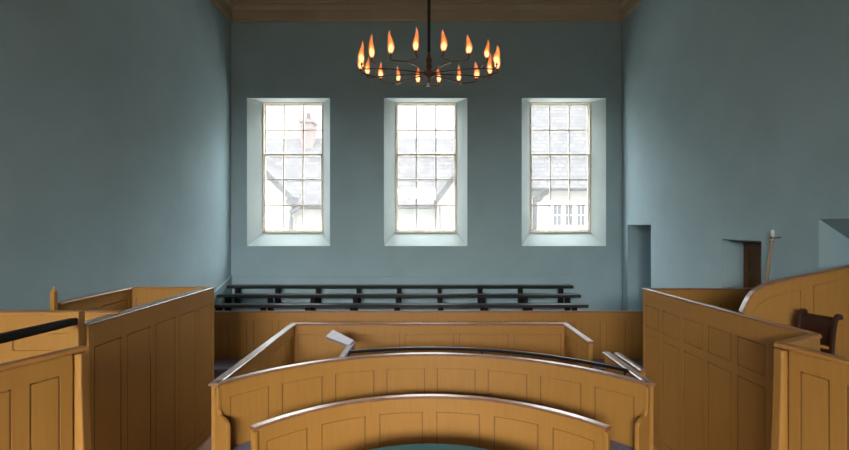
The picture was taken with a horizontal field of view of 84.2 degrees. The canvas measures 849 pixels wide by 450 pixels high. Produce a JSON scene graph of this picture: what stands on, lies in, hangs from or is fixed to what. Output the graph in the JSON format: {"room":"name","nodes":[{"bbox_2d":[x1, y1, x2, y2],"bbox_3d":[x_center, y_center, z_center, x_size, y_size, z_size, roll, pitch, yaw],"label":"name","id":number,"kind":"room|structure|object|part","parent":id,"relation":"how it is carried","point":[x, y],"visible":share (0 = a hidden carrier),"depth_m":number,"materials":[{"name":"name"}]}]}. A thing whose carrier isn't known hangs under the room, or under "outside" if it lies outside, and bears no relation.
{"room":"courtroom","nodes":[
{"label":"courtroom","id":0,"kind":"room"},
{"bbox_2d":[0,0,230,309],"bbox_3d":[-4.646,-1.250,1.800,0.400,8.700,18.200,0,0,0],"label":"wall","id":1,"kind":"structure","parent":0,"point":[115,115],"depth_m":6.66,"materials":[{"name":"paint"}]},
{"bbox_2d":[214,275,231,310],"bbox_3d":[-4.423,1.577,10.010,0.045,0.845,1.520,0,0,0],"label":"trim","id":2,"kind":"structure","parent":1,"relation":"attached to","point":[222,288],"depth_m":10.33,"materials":[{"name":"paint"}]},
{"bbox_2d":[210,0,642,21],"bbox_3d":[0.046,-4.980,1.900,8.984,0.640,17.800,0,0,0],"label":"ceiling","id":3,"kind":"structure","parent":1,"relation":"attached to","point":[234,10],"depth_m":10.76,"materials":[{"name":"brown wood"}]},
{"bbox_2d":[222,308,580,310],"bbox_3d":[0.046,2.420,10.065,8.984,1.160,1.470,0,0,0],"label":"floor","id":4,"kind":"structure","parent":0,"point":[232,309],"depth_m":10.23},
{"bbox_2d":[216,293,580,310],"bbox_3d":[-0.540,1.720,10.000,7.680,0.500,0.230,0,0,0],"label":"bench","id":5,"kind":"object","parent":4,"relation":"on","point":[227,296],"visible":0.68,"depth_m":9.89,"materials":[{"name":"black paint"}]},
{"bbox_3d":[-4.178,1.750,10.000,0.090,0.440,0.140,0,0,0],"label":"leg","id":6,"kind":"part","parent":5,"relation":"part of","materials":[{"name":"black paint"}]},
{"bbox_3d":[-3.275,1.750,10.000,0.090,0.440,0.140,0,0,0],"label":"leg","id":7,"kind":"part","parent":5,"relation":"part of","materials":[{"name":"black paint"}]},
{"bbox_3d":[-2.372,1.750,10.000,0.090,0.440,0.140,0,0,0],"label":"leg","id":8,"kind":"part","parent":5,"relation":"part of","materials":[{"name":"black paint"}]},
{"bbox_3d":[-1.469,1.750,10.000,0.090,0.440,0.140,0,0,0],"label":"leg","id":9,"kind":"part","parent":5,"relation":"part of","materials":[{"name":"black paint"}]},
{"bbox_3d":[-0.540,1.502,10.000,7.680,0.065,0.230,0,0,0],"label":"seat","id":10,"kind":"part","parent":5,"relation":"part of","materials":[{"name":"black paint"}]},
{"bbox_3d":[1.240,1.750,10.000,0.090,0.440,0.140,0,0,0],"label":"leg","id":11,"kind":"part","parent":5,"relation":"part of","materials":[{"name":"black paint"}]},
{"bbox_3d":[2.143,1.750,10.000,0.090,0.440,0.140,0,0,0],"label":"leg","id":12,"kind":"part","parent":5,"relation":"part of","materials":[{"name":"black paint"}]},
{"bbox_3d":[3.046,1.750,10.000,0.090,0.440,0.140,0,0,0],"label":"leg","id":13,"kind":"part","parent":5,"relation":"part of","materials":[{"name":"black paint"}]},
{"bbox_2d":[226,284,573,302],"bbox_3d":[-0.540,1.590,10.500,7.680,0.500,0.230,0,0,0],"label":"bench","id":14,"kind":"object","parent":4,"relation":"on","point":[237,287],"visible":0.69,"depth_m":10.41,"materials":[{"name":"black paint"}]},
{"bbox_3d":[-4.178,1.620,10.500,0.090,0.440,0.140,0,0,0],"label":"leg","id":15,"kind":"part","parent":14,"relation":"part of","materials":[{"name":"black paint"}]},
{"bbox_3d":[-3.275,1.620,10.500,0.090,0.440,0.140,0,0,0],"label":"leg","id":16,"kind":"part","parent":14,"relation":"part of","materials":[{"name":"black paint"}]},
{"bbox_3d":[-2.372,1.620,10.500,0.090,0.440,0.140,0,0,0],"label":"leg","id":17,"kind":"part","parent":14,"relation":"part of","materials":[{"name":"black paint"}]},
{"bbox_3d":[-1.469,1.620,10.500,0.090,0.440,0.140,0,0,0],"label":"leg","id":18,"kind":"part","parent":14,"relation":"part of","materials":[{"name":"black paint"}]},
{"bbox_3d":[-0.540,1.373,10.500,7.680,0.065,0.230,0,0,0],"label":"seat","id":19,"kind":"part","parent":14,"relation":"part of","materials":[{"name":"black paint"}]},
{"bbox_3d":[2.143,1.620,10.500,0.090,0.440,0.140,0,0,0],"label":"leg","id":20,"kind":"part","parent":14,"relation":"part of","materials":[{"name":"black paint"}]},
{"bbox_3d":[3.046,1.620,10.500,0.090,0.440,0.140,0,0,0],"label":"leg","id":21,"kind":"part","parent":14,"relation":"part of","materials":[{"name":"black paint"}]},
{"bbox_2d":[214,303,588,310],"bbox_3d":[-0.540,1.850,9.550,7.680,0.500,0.230,0,0,0],"label":"bench","id":22,"kind":"object","parent":4,"relation":"on","point":[218,306],"visible":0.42,"depth_m":9.44,"materials":[{"name":"black paint"}]},
{"bbox_3d":[-0.540,1.633,9.550,7.680,0.065,0.230,0,0,0],"label":"seat","id":23,"kind":"part","parent":22,"relation":"part of","materials":[{"name":"black paint"}]},
{"bbox_2d":[197,436,658,449],"bbox_3d":[0.496,3.075,2.000,10.684,0.150,18.600,0,0,0],"label":"floor","id":24,"kind":"structure","parent":0,"point":[206,445],"depth_m":6.37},
{"bbox_2d":[0,345,90,449],"bbox_3d":[-2.834,1.949,2.727,0.218,2.102,1.765,0,0,25],"label":"wooden partition","id":25,"kind":"object","parent":24,"relation":"on","point":[45,398],"visible":1,"depth_m":3.23,"materials":[{"name":"brown wood"}]},
{"bbox_3d":[-2.834,0.914,2.699,0.085,0.032,1.711,0,0,21],"label":"cap rail","id":26,"kind":"part","parent":25,"relation":"part of","materials":[{"name":"brown wood"}]},
{"bbox_3d":[-2.499,1.970,3.457,0.209,2.060,0.090,0,0,0],"label":"corner post","id":27,"kind":"part","parent":25,"relation":"part of","materials":[{"name":"brown wood"}]},
{"bbox_2d":[0,286,214,449],"bbox_3d":[-3.740,1.846,5.508,1.391,2.308,2.705,0,0,0],"label":"wooden partition","id":28,"kind":"object","parent":24,"relation":"on","point":[151,350],"visible":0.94,"depth_m":5.24,"materials":[{"name":"brown wood"}]},
{"bbox_2d":[0,318,77,343],"bbox_3d":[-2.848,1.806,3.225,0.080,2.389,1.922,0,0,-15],"label":"handrail","id":29,"kind":"object","parent":28,"relation":"attached to","point":[17,334],"visible":1,"depth_m":3.50,"materials":[{"name":"black metal"}]},
{"bbox_3d":[-4.200,1.846,5.325,0.060,2.308,0.060,0,0,0],"label":"newel post","id":30,"kind":"part","parent":28,"relation":"part of","materials":[{"name":"brown wood"}]},
{"bbox_3d":[-3.783,0.901,4.850,1.306,0.026,0.100,0,0,0],"label":"cap rail","id":31,"kind":"part","parent":28,"relation":"part of","materials":[{"name":"brown wood"}]},
{"bbox_3d":[-3.103,1.883,4.197,0.085,2.235,0.085,0,0,0],"label":"post","id":32,"kind":"part","parent":28,"relation":"part of","materials":[{"name":"brown wood"}]},
{"bbox_3d":[-4.240,0.911,6.090,0.100,0.026,1.340,0,0,0],"label":"cap rail","id":33,"kind":"part","parent":28,"relation":"part of","materials":[{"name":"brown wood"}]},
{"bbox_3d":[-3.075,0.910,5.550,0.060,0.024,2.580,0,0,0],"label":"cap rail","id":34,"kind":"part","parent":28,"relation":"part of","materials":[{"name":"brown wood"}]},
{"bbox_3d":[-3.670,0.911,6.810,1.140,0.026,0.100,0,0,0],"label":"cap rail","id":35,"kind":"part","parent":28,"relation":"part of","materials":[{"name":"brown wood"}]},
{"bbox_2d":[326,330,354,357],"bbox_3d":[-1.159,2.315,6.746,0.363,1.370,1.266,0,0,-21],"label":"divider","id":36,"kind":"object","parent":24,"relation":"on","point":[334,336],"visible":0.37,"depth_m":6.83,"materials":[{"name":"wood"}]},
{"bbox_3d":[-1.060,1.716,6.490,0.085,0.032,0.740,0,0,2],"label":"cap rail","id":37,"kind":"part","parent":36,"relation":"part of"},
{"bbox_2d":[214,311,642,358],"bbox_3d":[0.046,2.350,9.300,8.964,1.300,0.070,0,0,0],"label":"wooden partition","id":38,"kind":"object","parent":24,"relation":"on","point":[237,334],"visible":0.41,"depth_m":9.27,"materials":[{"name":"brown wood"}]},
{"bbox_3d":[0.046,1.715,9.300,8.964,0.030,0.070,0,0,0],"label":"cap rail","id":39,"kind":"part","parent":38,"relation":"part of","materials":[{"name":"brown wood"}]},
{"bbox_2d":[214,359,642,379],"bbox_3d":[0.046,2.820,8.785,8.944,0.360,0.970,0,0,0],"label":"carpeted step","id":40,"kind":"structure","parent":24,"relation":"on","point":[220,365],"depth_m":8.89,"materials":[{"name":"grey carpet"}]},
{"bbox_2d":[370,444,488,449],"bbox_3d":[0.050,2.600,3.300,2.880,0.800,2.880,0,0,0],"label":"table","id":41,"kind":"object","parent":24,"relation":"on","point":[408,446],"visible":1,"depth_m":4.65,"materials":[{"name":"teal wood"}]},
{"bbox_2d":[250,394,610,449],"bbox_3d":[0.060,2.500,5.093,3.607,1.000,0.964,0,0,0],"label":"wooden partition","id":42,"kind":"object","parent":24,"relation":"on","point":[368,423],"visible":1,"depth_m":5.32,"materials":[{"name":"brown wood"}]},
{"bbox_3d":[0.060,2.016,5.106,3.607,0.032,0.938,0,0,0],"label":"cap rail","id":43,"kind":"part","parent":42,"relation":"part of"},
{"bbox_2d":[208,323,655,449],"bbox_3d":[0.083,2.350,6.620,4.806,1.300,3.160,0,0,0],"label":"wooden partition","id":44,"kind":"object","parent":24,"relation":"on","point":[296,343],"visible":0.44,"depth_m":8.12,"materials":[{"name":"brown wood"}]},
{"bbox_3d":[-2.265,1.716,6.565,0.110,0.032,3.050,0,0,0],"label":"cap rail","id":45,"kind":"part","parent":44,"relation":"part of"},
{"bbox_3d":[0.086,1.716,8.150,4.801,0.032,0.100,0,0,0],"label":"cap rail","id":46,"kind":"part","parent":44,"relation":"part of","materials":[{"name":"brown wood"}]},
{"bbox_3d":[2.436,1.716,7.475,0.100,0.032,1.230,0,0,0],"label":"cap rail","id":47,"kind":"part","parent":44,"relation":"part of","materials":[{"name":"brown wood"}]},
{"bbox_3d":[2.436,1.716,5.675,0.100,0.032,1.270,0,0,0],"label":"cap rail","id":48,"kind":"part","parent":44,"relation":"part of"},
{"bbox_2d":[614,352,646,376],"bbox_3d":[2.570,2.325,5.895,0.075,1.250,0.750,0,0,0],"label":"gate","id":49,"kind":"object","parent":44,"relation":"attached to","point":[620,356],"visible":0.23,"depth_m":5.80,"materials":[{"name":"brown wood"}]},
{"bbox_2d":[215,352,649,449],"bbox_3d":[0.085,2.350,5.563,4.726,1.300,1.444,0,0,0],"label":"wooden partition","id":50,"kind":"object","parent":24,"relation":"on","point":[621,402],"visible":0.6,"depth_m":5.76,"materials":[{"name":"brown wood"}]},
{"bbox_3d":[0.085,1.716,5.663,4.726,0.032,1.242,0,0,0],"label":"cap rail","id":51,"kind":"part","parent":50,"relation":"part of","materials":[{"name":"brown wood"}]},
{"bbox_2d":[231,440,634,449],"bbox_3d":[0.085,2.470,5.530,4.450,0.060,1.338,0,0,0],"label":"seat cushion","id":52,"kind":"object","parent":50,"relation":"on","point":[242,444],"depth_m":5.20,"materials":[{"name":"teal fabric"}]},
{"bbox_2d":[348,347,628,375],"bbox_3d":[0.747,2.344,6.162,3.524,1.313,0.575,0,0,13],"label":"rail","id":53,"kind":"object","parent":24,"relation":"on","point":[482,350],"visible":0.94,"depth_m":6.32,"materials":[{"name":"metal"}]},
{"bbox_2d":[642,288,818,449],"bbox_3d":[3.960,1.949,5.025,1.696,2.102,3.450,0,0,0],"label":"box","id":54,"kind":"object","parent":24,"relation":"on","point":[709,362],"visible":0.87,"depth_m":5.35,"materials":[{"name":"brown wood"}]},
{"bbox_3d":[3.989,0.911,6.700,1.638,0.026,0.100,0,0,0],"label":"cap rail","id":55,"kind":"part","parent":54,"relation":"part of","materials":[{"name":"brown wood"}]},
{"bbox_3d":[3.194,0.911,5.305,0.164,0.026,2.852,0,0,0],"label":"cap rail","id":56,"kind":"part","parent":54,"relation":"part of","materials":[{"name":"brown wood"}]},
{"bbox_2d":[738,265,848,357],"bbox_3d":[3.879,1.060,4.800,1.309,1.380,0.070,0,0,0],"label":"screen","id":57,"kind":"object","parent":54,"relation":"on","point":[825,292],"visible":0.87,"depth_m":4.79,"materials":[{"name":"brown wood"}]},
{"bbox_3d":[3.879,0.630,4.800,1.309,0.520,0.070,0,0,0],"label":"cap rail","id":58,"kind":"part","parent":57,"relation":"part of","materials":[{"name":"brown wood"}]},
{"bbox_2d":[795,308,842,354],"bbox_3d":[3.583,1.285,4.433,0.502,0.925,0.350,0,0,-16],"label":"chair","id":59,"kind":"object","parent":54,"relation":"on","point":[826,326],"visible":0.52,"depth_m":4.42,"materials":[{"name":"brown wood"}]},
{"bbox_3d":[3.685,1.108,4.623,0.200,0.571,0.026,0,0,-16],"label":"post","id":60,"kind":"part","parent":59,"relation":"part of","materials":[{"name":"brown wood"}]},
{"bbox_3d":[3.741,0.992,4.478,0.081,0.266,0.288,0,0,-16],"label":"rail","id":61,"kind":"part","parent":59,"relation":"part of","materials":[{"name":"brown wood"}]},
{"bbox_3d":[3.705,1.185,4.468,0.026,0.060,0.288,0,0,-16],"label":"rail","id":62,"kind":"part","parent":59,"relation":"part of","materials":[{"name":"brown wood"}]},
{"bbox_3d":[3.771,1.108,4.325,0.200,0.571,0.026,0,0,-16],"label":"post","id":63,"kind":"part","parent":59,"relation":"part of","materials":[{"name":"brown wood"}]},
{"bbox_2d":[771,333,848,449],"bbox_3d":[2.913,1.949,2.906,0.687,2.102,2.033,0,0,0],"label":"wooden partition","id":64,"kind":"object","parent":24,"relation":"on","point":[810,406],"visible":1,"depth_m":3.37,"materials":[{"name":"brown wood"}]},
{"bbox_3d":[2.674,1.970,3.559,0.209,2.060,0.090,0,0,0],"label":"corner post","id":65,"kind":"part","parent":64,"relation":"part of","materials":[{"name":"brown wood"}]},
{"bbox_3d":[2.979,0.914,3.737,0.591,0.032,0.085,0,0,-30],"label":"cap rail","id":66,"kind":"part","parent":64,"relation":"part of","materials":[{"name":"brown wood"}]},
{"bbox_3d":[2.929,0.914,2.751,0.085,0.032,1.758,0,0,-15],"label":"cap rail","id":67,"kind":"part","parent":64,"relation":"part of","materials":[{"name":"brown wood"}]},
{"bbox_2d":[231,22,650,310],"bbox_3d":[0.446,-1.250,11.050,10.784,8.700,0.500,0,0,0],"label":"wall","id":68,"kind":"structure","parent":0,"point":[269,59],"depth_m":10.80,"materials":[{"name":"teal paint"}]},
{"bbox_2d":[247,98,329,245],"bbox_3d":[-3.125,-1.218,10.965,1.908,3.401,0.330,0,0,0],"label":"trim","id":69,"kind":"structure","parent":68,"relation":"attached to","point":[255,235],"depth_m":10.94,"materials":[{"name":"paint"}]},
{"bbox_2d":[263,102,322,232],"bbox_3d":[-3.115,-1.360,11.180,1.440,3.090,0.140,0,0,0],"label":"window","id":70,"kind":"structure","parent":68,"relation":"in","point":[265,104],"depth_m":11.16,"materials":[{"name":"beige paint"}]},
{"bbox_3d":[-3.115,-0.768,11.180,1.384,1.836,0.040,0,0,0],"label":"sash","id":71,"kind":"part","parent":70,"relation":"part of","materials":[{"name":"glass"}]},
{"bbox_3d":[-3.115,-2.262,11.225,1.384,1.231,0.040,0,0,0],"label":"sash","id":72,"kind":"part","parent":70,"relation":"part of","materials":[{"name":"glass"}]},
{"bbox_2d":[232,277,570,302],"bbox_3d":[-0.543,1.545,10.783,7.806,0.710,0.034,0,0,0],"label":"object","id":73,"kind":"structure","parent":68,"relation":"attached to","point":[235,280],"depth_m":10.78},
{"bbox_2d":[384,98,466,245],"bbox_3d":[0.027,-1.218,10.965,1.916,3.401,0.330,0,0,0],"label":"trim","id":74,"kind":"structure","parent":68,"relation":"attached to","point":[391,238],"depth_m":10.95,"materials":[{"name":"paint"}]},
{"bbox_2d":[395,102,456,232],"bbox_3d":[0.037,-1.360,11.180,1.455,3.090,0.140,0,0,0],"label":"window","id":75,"kind":"structure","parent":68,"relation":"in","point":[397,104],"depth_m":11.16,"materials":[{"name":"beige paint"}]},
{"bbox_3d":[0.037,-2.262,11.225,1.399,1.231,0.040,0,0,0],"label":"sash","id":76,"kind":"part","parent":75,"relation":"part of","materials":[{"name":"glass"}]},
{"bbox_3d":[0.037,-0.768,11.180,1.399,1.836,0.040,0,0,0],"label":"sash","id":77,"kind":"part","parent":75,"relation":"part of","materials":[{"name":"white glass"}]},
{"bbox_2d":[522,98,605,245],"bbox_3d":[3.203,-1.218,10.965,1.935,3.401,0.330,0,0,0],"label":"window reveal","id":78,"kind":"structure","parent":68,"relation":"attached to","point":[597,237],"depth_m":10.96,"materials":[{"name":"paint"}]},
{"bbox_2d":[621,24,621,310],"bbox_3d":[4.514,-1.300,10.781,0.023,6.600,0.022,0,0,0],"label":"trim","id":79,"kind":"structure","parent":68,"relation":"attached to","point":[621,24],"depth_m":10.77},
{"bbox_2d":[622,0,848,310],"bbox_3d":[5.113,-1.250,1.975,1.150,8.700,18.550,0,0,0],"label":"wall","id":80,"kind":"structure","parent":0,"point":[735,113],"depth_m":6.97,"materials":[{"name":"paint"}]},
{"bbox_2d":[744,242,760,287],"bbox_3d":[4.846,1.258,6.750,0.135,1.985,0.820,0,0,0],"label":"door","id":81,"kind":"structure","parent":80,"relation":"in","point":[752,251],"depth_m":6.98,"materials":[{"name":"brown wood"}]},
{"bbox_3d":[0.496,-5.450,2.000,10.684,0.300,18.600,0,0,0],"label":"ceiling","id":82,"kind":"structure","parent":0,"visible":0},
{"bbox_2d":[359,0,498,86],"bbox_3d":[0.062,-3.615,6.398,1.946,3.370,1.908,0,0,0],"label":"chandelier","id":83,"kind":"object","parent":82,"relation":"hanging from","point":[428,73],"visible":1,"depth_m":6.37,"materials":[{"name":"black metal"}]},
{"bbox_3d":[-0.444,-2.099,6.555,0.874,0.100,0.359,0,0,0],"label":"arm","id":84,"kind":"part","parent":83,"relation":"part of","materials":[{"name":"brown metal"}]},
{"bbox_3d":[-0.370,-2.037,6.151,0.857,0.093,0.363,0,0,-30],"label":"arm","id":85,"kind":"part","parent":83,"relation":"part of","materials":[{"name":"brown metal"}]},
{"bbox_3d":[-0.259,-2.126,6.782,0.363,0.146,0.857,0,0,-40],"label":"arm","id":86,"kind":"part","parent":83,"relation":"part of","materials":[{"name":"brown metal"}]},
{"bbox_3d":[-0.109,-2.013,5.932,0.363,0.109,0.858,0,0,20],"label":"arm","id":87,"kind":"part","parent":83,"relation":"part of","materials":[{"name":"brown metal"}]},
{"bbox_3d":[0.061,-2.131,6.898,0.363,0.157,0.858,0,0,0],"label":"arm","id":88,"kind":"part","parent":83,"relation":"part of","materials":[{"name":"brown metal"}]},
{"bbox_3d":[0.061,-3.730,6.400,0.044,3.140,0.044,0,0,0],"label":"rod","id":89,"kind":"part","parent":83,"relation":"part of","materials":[{"name":"black metal"}]},
{"bbox_3d":[0.231,-2.013,5.932,0.363,0.109,0.858,0,0,-20],"label":"arm","id":90,"kind":"part","parent":83,"relation":"part of","materials":[{"name":"brown metal"}]},
{"bbox_3d":[0.381,-2.126,6.782,0.363,0.146,0.857,0,0,40],"label":"arm","id":91,"kind":"part","parent":83,"relation":"part of","materials":[{"name":"brown metal"}]},
{"bbox_3d":[0.492,-2.037,6.151,0.857,0.093,0.363,0,0,30],"label":"arm","id":92,"kind":"part","parent":83,"relation":"part of","materials":[{"name":"brown metal"}]},
{"bbox_3d":[0.566,-2.099,6.555,0.874,0.100,0.359,0,0,0],"label":"arm","id":93,"kind":"part","parent":83,"relation":"part of","materials":[{"name":"brown metal"}]},
{"label":"outside","id":94,"kind":"structure","parent":0,"visible":0},
{"bbox_3d":[0.000,4.100,28.160,52.000,0.200,33.680,0,0,0],"label":"ground","id":95,"kind":"structure","parent":94,"visible":0},
{"bbox_2d":[266,113,453,229],"bbox_3d":[-3.384,-0.615,22.160,14.429,9.230,9.080,0,0,0],"label":"house","id":96,"kind":"structure","parent":95,"relation":"on","point":[406,165],"depth_m":19.09,"materials":[{"name":"grey stone"}]},
{"bbox_2d":[530,102,590,232],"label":"window","id":97,"kind":"structure","parent":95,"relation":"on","point":[558,115],"depth_m":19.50,"materials":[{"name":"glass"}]},
{"bbox_3d":[5.341,-0.404,18.895,0.301,0.829,0.030,0,0,0],"label":"pane","id":98,"kind":"part","parent":97,"relation":"part of","materials":[{"name":"clear glass"}]},
{"bbox_3d":[5.812,-0.404,18.895,0.301,0.829,0.030,0,0,0],"label":"pane","id":99,"kind":"part","parent":97,"relation":"part of","materials":[{"name":"clear glass"}]},
{"bbox_3d":[6.283,-0.404,18.895,0.301,0.829,0.030,0,0,0],"label":"pane","id":100,"kind":"part","parent":97,"relation":"part of","materials":[{"name":"clear glass"}]},
{"bbox_3d":[4.494,0.165,6.029,0.092,0.026,0.094,0,0,0],"label":"wall hook","id":101,"kind":"object","parent":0,"visible":0},
{"bbox_2d":[765,230,774,281],"bbox_3d":[4.488,0.931,6.197,0.054,1.744,0.325,0,0,0],"label":"pole","id":102,"kind":"object","parent":101,"relation":"hanging from","point":[771,244],"visible":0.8,"depth_m":6.09,"materials":[{"name":"white paint"}]}
]}

